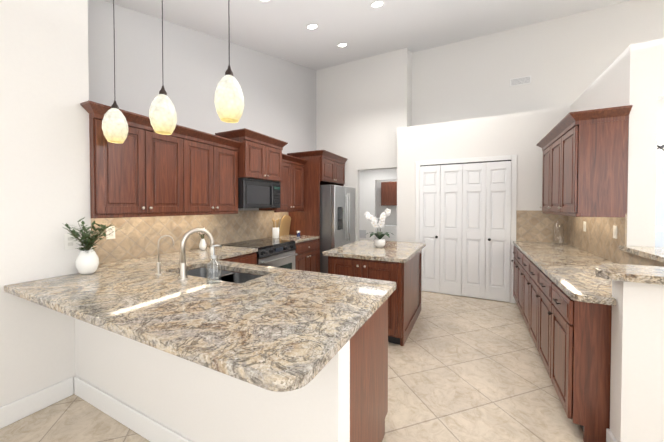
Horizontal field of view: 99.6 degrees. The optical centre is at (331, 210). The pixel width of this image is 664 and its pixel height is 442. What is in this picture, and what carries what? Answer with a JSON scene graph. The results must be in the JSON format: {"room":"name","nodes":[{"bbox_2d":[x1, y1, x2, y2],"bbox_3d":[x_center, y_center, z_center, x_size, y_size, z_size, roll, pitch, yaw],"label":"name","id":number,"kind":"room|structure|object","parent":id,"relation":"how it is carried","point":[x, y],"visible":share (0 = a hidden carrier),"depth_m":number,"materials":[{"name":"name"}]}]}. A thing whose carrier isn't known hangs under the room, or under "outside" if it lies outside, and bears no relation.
{"room":"kitchen","nodes":[
{"label":"kitchen","id":0,"kind":"room"},
{"bbox_2d":[0,0,90,406],"bbox_3d":[-3.489,-1.154,-0.443,0.400,5.200,6.160,0,1,27],"label":"wall","id":1,"kind":"structure","parent":0,"point":[44,147],"depth_m":1.98,"materials":[{"name":"paint"}]},
{"bbox_2d":[0,377,72,428],"bbox_3d":[-3.326,1.381,-0.544,0.020,0.135,6.050,0,1,27],"label":"baseboard","id":2,"kind":"structure","parent":1,"relation":"attached to","point":[10,413],"depth_m":1.95,"materials":[{"name":"white wood"}]},
{"bbox_2d":[64,234,75,249],"bbox_3d":[-1.981,0.233,2.124,0.008,0.116,0.072,0,1,27],"label":"outlet","id":3,"kind":"object","parent":1,"relation":"attached to","point":[69,242],"visible":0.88,"depth_m":2.12,"materials":[{"name":"white plastic"}]},
{"bbox_2d":[88,0,315,263],"bbox_3d":[-0.983,-1.244,4.900,0.194,5.200,5.640,0,1,27],"label":"wall","id":4,"kind":"structure","parent":0,"point":[279,94],"depth_m":3.29,"materials":[{"name":"paint"}]},
{"bbox_2d":[106,226,114,238],"bbox_3d":[-2.043,0.205,2.592,0.008,0.116,0.072,0,1,27],"label":"outlet","id":5,"kind":"object","parent":4,"relation":"attached to","point":[111,235],"visible":0.83,"depth_m":2.59,"materials":[{"name":"white plastic"}]},
{"bbox_2d":[88,112,191,215],"bbox_3d":[-1.833,-0.373,2.646,0.350,0.795,0.817,0,1,27],"label":"upper cabinet","id":6,"kind":"object","parent":4,"relation":"attached to","point":[144,169],"depth_m":2.50,"materials":[{"name":"brown wood"}]},
{"bbox_2d":[192,136,238,211],"bbox_3d":[-1.520,-0.384,3.266,0.350,0.795,0.816,0,1,27],"label":"upper cabinet","id":7,"kind":"object","parent":4,"relation":"attached to","point":[214,164],"depth_m":3.22,"materials":[{"name":"brown wood"}]},
{"bbox_2d":[215,128,287,181],"bbox_3d":[-1.090,-0.720,3.930,0.519,0.584,0.883,0,1,27],"label":"upper cabinet","id":8,"kind":"object","parent":4,"relation":"attached to","point":[260,156],"visible":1,"depth_m":3.70,"materials":[{"name":"brown wood"}]},
{"bbox_2d":[238,178,279,207],"bbox_3d":[-1.115,-0.230,3.951,0.455,0.385,0.752,0,1,27],"label":"microwave","id":9,"kind":"object","parent":8,"relation":"attached to","point":[255,193],"visible":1,"depth_m":3.76,"materials":[{"name":"black metal"}]},
{"bbox_2d":[259,154,306,211],"bbox_3d":[-0.792,-0.427,4.649,0.409,0.894,0.788,0,1,27],"label":"upper cabinet","id":10,"kind":"object","parent":4,"relation":"attached to","point":[292,191],"visible":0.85,"depth_m":4.59,"materials":[{"name":"brown wood"}]},
{"bbox_2d":[289,157,343,271],"bbox_3d":[-0.280,0.214,5.412,0.648,2.268,1.022,0,1,27],"label":"panel","id":11,"kind":"object","parent":4,"relation":"attached to","point":[306,222],"visible":0.32,"depth_m":4.88,"materials":[{"name":"brown wood"}]},
{"bbox_2d":[287,150,347,184],"bbox_3d":[-0.248,-0.778,5.347,0.749,0.514,1.023,0,1,27],"label":"upper cabinet","id":12,"kind":"object","parent":4,"relation":"attached to","point":[332,168],"visible":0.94,"depth_m":5.05,"materials":[{"name":"brown wood"}]},
{"bbox_2d":[75,318,349,441],"bbox_3d":[-0.948,0.971,1.706,2.240,0.879,0.120,0,1,27],"label":"wall","id":13,"kind":"structure","parent":0,"point":[191,401],"depth_m":1.50,"materials":[{"name":"paint"}]},
{"bbox_2d":[72,376,191,441],"bbox_3d":[-0.959,1.344,1.640,2.226,0.135,0.020,0,1,27],"label":"baseboard","id":14,"kind":"structure","parent":13,"relation":"attached to","point":[142,425],"depth_m":1.83,"materials":[{"name":"white wood"}]},
{"bbox_2d":[0,291,583,441],"bbox_3d":[2.331,1.427,2.180,14.000,0.050,16.000,0,1,27],"label":"floor","id":15,"kind":"structure","parent":0,"point":[465,369],"depth_m":2.15,"materials":[{"name":"tile"}]},
{"bbox_2d":[221,252,256,264],"bbox_3d":[-1.374,0.946,3.183,0.652,0.879,0.875,0,1,27],"label":"base cabinet","id":16,"kind":"object","parent":15,"relation":"on","point":[250,258],"visible":0.04,"depth_m":3.26,"materials":[{"name":"brown wood"}]},
{"bbox_2d":[221,238,296,268],"bbox_3d":[-0.985,0.910,3.938,0.717,0.926,0.808,0,1,27],"label":"range","id":17,"kind":"object","parent":15,"relation":"on","point":[276,253],"visible":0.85,"depth_m":3.83,"materials":[{"name":"silver"}]},
{"bbox_2d":[295,239,318,271],"bbox_3d":[-0.646,0.921,4.628,0.652,0.879,0.722,0,1,27],"label":"base cabinet","id":18,"kind":"object","parent":15,"relation":"on","point":[307,257],"visible":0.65,"depth_m":4.48,"materials":[{"name":"brown wood"}]},
{"bbox_2d":[264,235,318,242],"bbox_3d":[-0.669,0.461,4.632,0.658,0.040,0.722,0,1,27],"label":"countertop","id":19,"kind":"structure","parent":18,"relation":"on","point":[301,238],"depth_m":4.57,"materials":[{"name":"stone"}]},
{"bbox_2d":[272,218,278,237],"bbox_3d":[-0.910,0.284,4.530,0.114,0.315,0.126,0,1,27],"label":"utensil crock","id":20,"kind":"object","parent":19,"relation":"on","point":[275,232],"visible":1,"depth_m":4.49,"materials":[{"name":"white ceramic"}]},
{"bbox_2d":[279,215,290,235],"bbox_3d":[-0.818,0.258,4.932,0.080,0.358,0.270,0,1,27],"label":"cutting board","id":21,"kind":"object","parent":19,"relation":"on","point":[285,224],"visible":0.95,"depth_m":4.91,"materials":[{"name":"brown wood"}]},
{"bbox_2d":[320,185,354,272],"bbox_3d":[-0.095,0.449,5.332,0.918,1.800,0.910,0,1,27],"label":"refrigerator","id":22,"kind":"object","parent":15,"relation":"on","point":[337,215],"visible":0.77,"depth_m":4.86,"materials":[{"name":"metal"}]},
{"bbox_2d":[350,299,387,441],"bbox_3d":[0.019,0.972,1.656,0.467,0.880,0.659,0,1,27],"label":"base cabinet","id":23,"kind":"object","parent":15,"relation":"on","point":[368,375],"depth_m":1.50,"materials":[{"name":"brown wood"}]},
{"bbox_2d":[4,245,395,391],"bbox_3d":[-0.801,0.501,2.267,2.548,0.040,1.988,0,1,27],"label":"countertop","id":24,"kind":"structure","parent":23,"relation":"on","point":[276,329],"depth_m":1.42,"materials":[{"name":"stone"}]},
{"bbox_2d":[62,217,121,274],"bbox_3d":[-1.798,0.265,2.091,0.335,0.435,0.350,0,1,27],"label":"potted plant","id":25,"kind":"object","parent":24,"relation":"on","point":[87,260],"visible":1,"depth_m":2.11,"materials":[{"name":"green"}]},
{"bbox_2d":[155,235,173,274],"bbox_3d":[-1.295,0.335,2.159,0.087,0.295,0.119,0,1,27],"label":"filter faucet","id":26,"kind":"object","parent":24,"relation":"on","point":[159,272],"visible":1,"depth_m":2.12,"materials":[{"name":"silver metal"}]},
{"bbox_2d":[178,228,214,278],"bbox_3d":[-1.013,0.306,2.082,0.166,0.354,0.236,0,1,27],"label":"kitchen faucet","id":27,"kind":"object","parent":24,"relation":"on","point":[183,271],"visible":0.9,"depth_m":2.01,"materials":[{"name":"silver metal"}]},
{"bbox_2d":[197,227,208,249],"bbox_3d":[-1.534,0.330,3.332,0.110,0.264,0.160,0,1,27],"label":"vase","id":28,"kind":"object","parent":24,"relation":"on","point":[202,245],"visible":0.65,"depth_m":3.30,"materials":[{"name":"white ceramic"}]},
{"bbox_2d":[206,244,221,284],"bbox_3d":[-0.795,0.357,1.889,0.092,0.257,0.095,0,1,27],"label":"soap dispenser bottle","id":29,"kind":"object","parent":24,"relation":"on","point":[213,256],"visible":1,"depth_m":1.88,"materials":[{"name":"clear glass"}]},
{"bbox_2d":[179,268,261,282],"bbox_3d":[-0.900,0.633,2.220,0.830,0.216,0.370,0,1,27],"label":"undermount sink","id":30,"kind":"object","parent":24,"relation":"in","point":[230,276],"visible":0.06,"depth_m":2.36,"materials":[{"name":"metal"}]},
{"bbox_2d":[328,249,421,345],"bbox_3d":[0.601,0.940,3.543,0.844,0.880,1.237,0,1,27],"label":"base cabinet","id":31,"kind":"object","parent":15,"relation":"on","point":[404,304],"visible":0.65,"depth_m":2.93,"materials":[{"name":"brown wood"}]},
{"bbox_2d":[323,240,425,262],"bbox_3d":[0.598,0.479,3.543,0.935,0.040,1.325,0,1,27],"label":"countertop","id":32,"kind":"structure","parent":31,"relation":"on","point":[397,251],"depth_m":3.19,"materials":[{"name":"stone"}]},
{"bbox_2d":[364,208,391,247],"bbox_3d":[0.577,0.214,3.536,0.384,0.488,0.383,0,1,27],"label":"orchid pot","id":33,"kind":"object","parent":32,"relation":"on","point":[379,241],"visible":1,"depth_m":3.48,"materials":[{"name":"white ceramic"}]},
{"bbox_2d":[376,226,396,240],"bbox_3d":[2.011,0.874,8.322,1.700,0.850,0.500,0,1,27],"label":"washing machine","id":34,"kind":"object","parent":15,"relation":"on","point":[391,229],"depth_m":8.20,"materials":[{"name":"white metal"}]},
{"bbox_2d":[511,246,514,297],"bbox_3d":[2.843,0.936,3.775,0.636,0.880,0.516,0,1,27],"label":"base cabinet","id":35,"kind":"object","parent":15,"relation":"on","point":[513,261],"depth_m":4.04,"materials":[{"name":"brown wood"}]},
{"bbox_2d":[513,241,616,305],"bbox_3d":[2.333,0.492,2.754,0.643,0.040,2.795,0,1,27],"label":"countertop","id":36,"kind":"structure","parent":35,"relation":"on","point":[568,270],"depth_m":2.33,"materials":[{"name":"stone"}]},
{"bbox_2d":[553,221,563,243],"bbox_3d":[3.095,0.297,3.836,0.118,0.312,0.120,0,1,27],"label":"glass canister","id":37,"kind":"object","parent":36,"relation":"on","point":[558,231],"visible":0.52,"depth_m":3.78,"materials":[{"name":"clear glass"}]},
{"bbox_2d":[516,210,663,266],"bbox_3d":[2.354,0.245,2.792,0.644,0.451,2.729,0,1,27],"label":"backsplash","id":38,"kind":"structure","parent":36,"relation":"on","point":[596,238],"depth_m":3.27,"materials":[{"name":"tile"}]},
{"bbox_2d":[515,246,518,306],"bbox_3d":[2.656,0.942,3.403,0.636,0.880,0.582,0,1,27],"label":"base cabinet","id":39,"kind":"object","parent":15,"relation":"on","point":[516,249],"depth_m":3.77,"materials":[{"name":"brown wood"}]},
{"bbox_2d":[519,250,527,324],"bbox_3d":[2.453,0.949,3.001,0.636,0.880,0.582,0,1,27],"label":"base cabinet","id":40,"kind":"object","parent":15,"relation":"on","point":[522,258],"depth_m":3.31,"materials":[{"name":"brown wood"}]},
{"bbox_2d":[527,258,535,342],"bbox_3d":[2.251,0.956,2.599,0.636,0.880,0.582,0,1,27],"label":"base cabinet","id":41,"kind":"object","parent":15,"relation":"on","point":[530,265],"depth_m":2.88,"materials":[{"name":"brown wood"}]},
{"bbox_2d":[535,266,546,361],"bbox_3d":[2.049,0.962,2.197,0.636,0.880,0.582,0,1,27],"label":"base cabinet","id":42,"kind":"object","parent":15,"relation":"on","point":[540,278],"depth_m":2.45,"materials":[{"name":"brown wood"}]},
{"bbox_2d":[543,276,611,441],"bbox_3d":[1.861,0.969,1.824,0.636,0.880,0.516,0,1,27],"label":"base cabinet","id":43,"kind":"object","parent":15,"relation":"on","point":[571,338],"depth_m":1.71,"materials":[{"name":"brown wood"}]},
{"bbox_2d":[316,48,407,241],"bbox_3d":[0.547,-1.256,5.630,1.910,5.200,0.120,0,1,27],"label":"wall","id":44,"kind":"structure","parent":0,"point":[363,109],"depth_m":5.53,"materials":[{"name":"paint"}]},
{"bbox_2d":[105,0,629,69],"bbox_3d":[4.301,-2.841,3.020,11.300,3.439,12.600,0,1,27],"label":"ceiling","id":45,"kind":"structure","parent":0,"point":[362,29],"depth_m":3.82,"materials":[{"name":"paint"}]},
{"bbox_2d":[102,0,127,142],"bbox_3d":[-1.716,-1.203,2.213,0.168,1.319,0.168,0,1,27],"label":"pendant light","id":46,"kind":"object","parent":45,"relation":"hanging from","point":[114,126],"visible":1,"depth_m":2.18,"materials":[{"name":"beige glass"}]},
{"bbox_2d":[149,0,176,134],"bbox_3d":[-1.171,-1.199,1.939,0.168,1.319,0.168,0,1,27],"label":"pendant light","id":47,"kind":"object","parent":45,"relation":"hanging from","point":[162,115],"visible":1,"depth_m":1.90,"materials":[{"name":"beige glass"}]},
{"bbox_2d":[214,0,243,122],"bbox_3d":[-0.608,-1.194,1.656,0.168,1.319,0.168,0,1,27],"label":"pendant light","id":48,"kind":"object","parent":45,"relation":"hanging from","point":[229,100],"visible":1,"depth_m":1.61,"materials":[{"name":"beige glass"}]},
{"bbox_2d":[306,24,318,28],"bbox_3d":[-0.257,-2.404,3.664,0.170,0.047,0.165,0,1,27],"label":"recessed light","id":49,"kind":"object","parent":45,"relation":"in","point":[312,26],"visible":1,"depth_m":3.65,"materials":[{"name":"white"}]},
{"bbox_2d":[337,43,347,46],"bbox_3d":[0.169,-2.676,4.536,0.170,0.047,0.165,0,1,27],"label":"recessed light","id":50,"kind":"object","parent":45,"relation":"in","point":[342,44],"visible":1,"depth_m":4.53,"materials":[{"name":"white"}]},
{"bbox_2d":[370,0,384,7],"bbox_3d":[0.526,-2.392,3.251,0.170,0.047,0.165,0,1,27],"label":"recessed light","id":51,"kind":"object","parent":45,"relation":"in","point":[379,3],"visible":0.98,"depth_m":3.24,"materials":[{"name":"white"}]},
{"bbox_2d":[657,135,663,150],"bbox_3d":[3.796,-1.720,3.125,0.460,2.066,0.524,0,1,27],"label":"light","id":52,"kind":"object","parent":45,"relation":"hanging from","point":[658,142],"visible":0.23,"depth_m":3.34,"materials":[{"name":"black"}]},
{"bbox_2d":[359,168,396,239],"bbox_3d":[1.027,0.032,6.328,1.660,2.600,1.520,0,1,27],"label":"wall","id":53,"kind":"structure","parent":0,"point":[370,190],"depth_m":5.57,"materials":[{"name":"paint"}]},
{"bbox_2d":[359,230,365,237],"bbox_3d":[0.732,0.597,7.220,0.300,0.200,0.010,0,1,27],"label":"air vent","id":54,"kind":"object","parent":53,"relation":"in","point":[362,233],"visible":0.64,"depth_m":7.19,"materials":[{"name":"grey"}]},
{"bbox_2d":[381,182,396,205],"bbox_3d":[2.045,-0.502,8.366,1.100,0.700,0.350,0,1,27],"label":"upper cabinet","id":55,"kind":"object","parent":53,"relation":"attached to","point":[388,193],"depth_m":8.35,"materials":[{"name":"brown wood"}]},
{"bbox_2d":[408,49,411,126],"bbox_3d":[1.708,-1.261,5.925,0.100,5.200,1.390,0,1,27],"label":"wall","id":56,"kind":"structure","parent":0,"point":[409,52],"depth_m":5.35,"materials":[{"name":"paint"}]},
{"bbox_2d":[397,106,569,302],"bbox_3d":[2.369,-0.041,4.734,2.370,2.800,0.760,0,1,27],"label":"wall block","id":57,"kind":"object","parent":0,"point":[521,135],"visible":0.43,"depth_m":4.34,"materials":[{"name":"paint"}]},
{"bbox_2d":[419,161,510,301],"bbox_3d":[2.053,0.308,4.429,1.301,2.088,0.071,0,1,27],"label":"bifold closet doors","id":58,"kind":"structure","parent":57,"relation":"in","point":[458,259],"depth_m":4.41,"materials":[{"name":"white wood"}]},
{"bbox_2d":[415,155,516,302],"bbox_3d":[2.066,0.269,4.455,1.445,2.190,0.020,0,1,27],"label":"trim","id":59,"kind":"structure","parent":57,"relation":"attached to","point":[512,159],"depth_m":4.23,"materials":[{"name":"white wood"}]},
{"bbox_2d":[412,0,663,162],"bbox_3d":[5.718,-1.221,3.538,9.210,5.200,0.150,0,1,27],"label":"wall","id":60,"kind":"structure","parent":0,"point":[567,61],"depth_m":4.65,"materials":[{"name":"paint"}]},
{"bbox_2d":[510,75,530,86],"bbox_3d":[3.166,-2.176,4.713,0.300,0.130,0.016,0,1,27],"label":"air vent","id":61,"kind":"object","parent":60,"relation":"in","point":[520,81],"visible":1,"depth_m":4.71,"materials":[{"name":"grey"}]},
{"bbox_2d":[655,163,663,246],"bbox_3d":[4.788,0.348,3.930,0.900,2.050,0.034,0,1,27],"label":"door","id":62,"kind":"structure","parent":60,"relation":"in","point":[659,231],"depth_m":3.98,"materials":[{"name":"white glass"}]},
{"bbox_2d":[570,38,663,246],"bbox_3d":[3.151,-0.019,3.417,0.210,2.800,2.410,0,1,27],"label":"wall","id":63,"kind":"structure","parent":0,"point":[632,74],"depth_m":2.35,"materials":[{"name":"paint"}]},
{"bbox_2d":[540,145,547,212],"bbox_3d":[2.852,-0.407,3.445,0.351,0.835,0.516,0,1,27],"label":"upper cabinet","id":64,"kind":"object","parent":63,"relation":"attached to","point":[544,207],"depth_m":3.60,"materials":[{"name":"brown wood"}]},
{"bbox_2d":[548,137,555,212],"bbox_3d":[2.663,-0.400,3.069,0.351,0.835,0.572,0,1,27],"label":"upper cabinet","id":65,"kind":"object","parent":63,"relation":"attached to","point":[551,144],"depth_m":3.29,"materials":[{"name":"brown wood"}]},
{"bbox_2d":[583,221,585,231],"bbox_3d":[2.931,0.184,3.257,0.008,0.116,0.072,0,1,27],"label":"light switch","id":66,"kind":"object","parent":63,"relation":"attached to","point":[584,225],"visible":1,"depth_m":3.25,"materials":[{"name":"white plastic"}]},
{"bbox_2d":[556,113,629,216],"bbox_3d":[2.473,-0.394,2.692,0.351,0.835,0.516,0,1,27],"label":"upper cabinet","id":67,"kind":"object","parent":63,"relation":"attached to","point":[585,165],"depth_m":2.48,"materials":[{"name":"brown wood"}]},
{"bbox_2d":[613,225,616,238],"bbox_3d":[2.581,0.196,2.560,0.008,0.116,0.072,0,1,27],"label":"light switch","id":68,"kind":"object","parent":63,"relation":"attached to","point":[615,232],"visible":1,"depth_m":2.55,"materials":[{"name":"white plastic"}]},
{"bbox_2d":[610,280,663,441],"bbox_3d":[2.134,0.877,1.912,0.660,1.060,1.220,0,1,27],"label":"half wall","id":69,"kind":"structure","parent":0,"point":[637,376],"depth_m":1.49,"materials":[{"name":"paint"}]},
{"bbox_2d":[595,245,663,284],"bbox_3d":[2.071,0.327,1.855,0.850,0.039,1.358,0,1,27],"label":"raised bar","id":70,"kind":"object","parent":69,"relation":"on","point":[635,273],"visible":1,"depth_m":1.49,"materials":[{"name":"stone"}]}
]}

